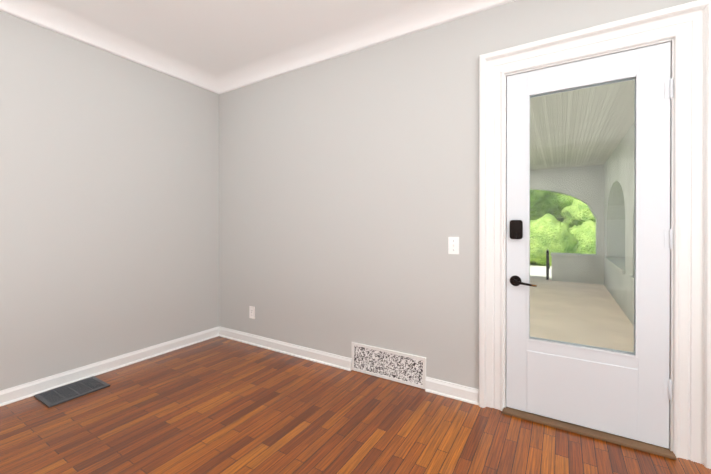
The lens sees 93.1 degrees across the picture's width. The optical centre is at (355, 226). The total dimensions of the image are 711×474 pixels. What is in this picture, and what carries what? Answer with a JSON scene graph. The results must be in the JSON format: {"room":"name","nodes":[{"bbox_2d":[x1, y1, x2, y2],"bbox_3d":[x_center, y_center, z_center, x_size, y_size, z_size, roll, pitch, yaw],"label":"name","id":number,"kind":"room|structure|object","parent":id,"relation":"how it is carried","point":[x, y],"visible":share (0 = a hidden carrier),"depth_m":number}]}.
{"room":"empty living room","nodes":[
{"label":"empty living room","id":0,"kind":"room"},
{"bbox_2d":[0,11,218,390],"bbox_3d":[-2.879,-0.176,1.345,0.250,2.620,5.700,0,0,31],"label":"wall","id":1,"kind":"structure","parent":0,"point":[109,205],"depth_m":2.58},
{"bbox_2d":[0,0,215,89],"bbox_3d":[-2.711,-1.424,1.232,0.150,0.124,4.890,0,0,31],"label":"trim","id":2,"kind":"structure","parent":1,"relation":"attached to","point":[47,14],"depth_m":2.58},
{"bbox_2d":[0,326,219,406],"bbox_3d":[-2.753,1.089,1.290,0.028,0.090,5.170,0,0,31],"label":"baseboard","id":3,"kind":"structure","parent":1,"relation":"attached to","point":[13,394],"depth_m":2.58},
{"bbox_2d":[49,0,412,73],"bbox_3d":[-0.554,-1.556,-0.082,5.700,0.150,5.700,0,0,31],"label":"ceiling","id":4,"kind":"structure","parent":0,"point":[215,36],"depth_m":2.45},
{"bbox_2d":[0,336,710,473],"bbox_3d":[-0.604,1.199,-0.152,5.700,0.120,5.510,0,0,31],"label":"floor","id":5,"kind":"structure","parent":0,"point":[218,405],"depth_m":1.87},
{"bbox_2d":[34,376,109,407],"bbox_3d":[-1.938,1.125,2.313,0.270,0.009,0.335,0,0,31],"label":"floor vent","id":6,"kind":"object","parent":5,"relation":"in","point":[64,393],"visible":1,"depth_m":2.29},
{"bbox_2d":[219,0,695,388],"bbox_3d":[0.867,-0.180,2.248,5.200,2.620,0.250,0,0,31],"label":"wall","id":7,"kind":"structure","parent":0,"point":[348,194],"depth_m":2.55},
{"bbox_2d":[249,306,254,318],"bbox_3d":[-0.995,0.826,3.240,0.070,0.115,0.008,0,0,31],"label":"electrical outlet","id":8,"kind":"object","parent":7,"relation":"attached to","point":[251,312],"visible":1,"depth_m":3.24},
{"bbox_2d":[220,326,351,370],"bbox_3d":[-0.716,1.082,3.058,1.598,0.090,0.028,0,0,31],"label":"baseboard","id":9,"kind":"structure","parent":7,"relation":"attached to","point":[330,359],"depth_m":2.97},
{"bbox_2d":[208,0,515,93],"bbox_3d":[0.763,-1.427,2.073,5.200,0.124,0.150,0,0,31],"label":"trim","id":10,"kind":"structure","parent":7,"relation":"attached to","point":[410,17],"depth_m":2.57},
{"bbox_2d":[352,342,425,388],"bbox_3d":[0.229,1.016,2.489,0.605,0.218,0.014,0,0,31],"label":"air vent","id":11,"kind":"object","parent":7,"relation":"in","point":[401,367],"visible":1,"depth_m":2.47},
{"bbox_2d":[425,377,478,405],"bbox_3d":[0.635,1.085,2.232,0.352,0.090,0.028,0,0,31],"label":"baseboard","id":12,"kind":"structure","parent":7,"relation":"attached to","point":[433,385],"depth_m":2.23},
{"bbox_2d":[448,237,458,253],"bbox_3d":[0.647,0.125,2.227,0.070,0.115,0.018,0,0,31],"label":"light switch","id":13,"kind":"object","parent":7,"relation":"attached to","point":[453,245],"visible":1,"depth_m":2.23},
{"bbox_2d":[502,407,676,459],"bbox_3d":[1.306,1.148,1.974,0.782,0.067,0.330,0,0,31],"label":"door sill","id":14,"kind":"structure","parent":7,"relation":"attached to","point":[618,440],"depth_m":1.82},
{"bbox_2d":[506,42,672,448],"bbox_3d":[1.263,0.095,1.892,0.758,2.030,0.154,0,0,31],"label":"door","id":15,"kind":"structure","parent":7,"relation":"in","point":[626,394],"depth_m":1.81},
{"bbox_2d":[479,0,710,468],"bbox_3d":[1.300,0.028,1.960,1.060,2.207,0.291,0,0,31],"label":"door frame","id":16,"kind":"structure","parent":7,"relation":"attached to","point":[686,27],"depth_m":1.66},
{"label":"outside","id":17,"kind":"structure","parent":0,"visible":0},
{"bbox_3d":[23.780,1.494,35.130,90.000,0.220,79.750,0,0,31],"label":"lawn","id":18,"kind":"structure","parent":17,"visible":0},
{"bbox_2d":[530,265,551,278],"bbox_3d":[15.531,1.416,21.637,90.000,0.040,35.380,0,0,31],"label":"walk","id":19,"kind":"structure","parent":18,"relation":"on","point":[538,270],"depth_m":11.03},
{"bbox_2d":[530,190,595,265],"bbox_3d":[19.887,-3.315,20.864,90.333,13.920,54.948,0,0,31],"label":"trees","id":20,"kind":"object","parent":18,"relation":"on","point":[561,210],"depth_m":12.14},
{"bbox_2d":[530,165,603,284],"bbox_3d":[3.694,-0.017,7.946,4.120,3.010,0.340,0,0,31],"label":"wall","id":21,"kind":"structure","parent":18,"relation":"on","point":[590,184],"depth_m":7.12},
{"bbox_2d":[530,277,633,351],"bbox_3d":[2.116,1.348,5.370,4.120,0.300,6.370,0,0,31],"label":"porch floor","id":22,"kind":"structure","parent":18,"relation":"on","point":[573,337],"depth_m":4.50},
{"bbox_2d":[604,124,633,324],"bbox_3d":[3.654,-0.003,4.238,0.380,3.010,6.050,0,0,31],"label":"wall","id":23,"kind":"structure","parent":18,"relation":"on","point":[621,227],"depth_m":5.28},
{"bbox_3d":[3.900,1.337,8.365,1.600,0.300,0.600,0,0,31],"label":"porch steps","id":24,"kind":"structure","parent":0,"visible":0},
{"bbox_2d":[546,249,549,279],"bbox_3d":[4.599,0.848,8.030,0.057,0.680,1.211,0,0,31],"label":"handrail","id":25,"kind":"object","parent":24,"relation":"on","point":[547,263],"depth_m":7.52},
{"bbox_3d":[0.412,-0.010,6.220,0.380,3.010,6.050,0,0,31],"label":"wall","id":26,"kind":"structure","parent":0,"visible":0},
{"bbox_2d":[530,80,634,169],"bbox_3d":[2.116,-1.387,5.360,4.120,0.250,6.370,0,0,31],"label":"porch ceiling","id":27,"kind":"structure","parent":26,"relation":"on","point":[619,134],"depth_m":4.15}
]}

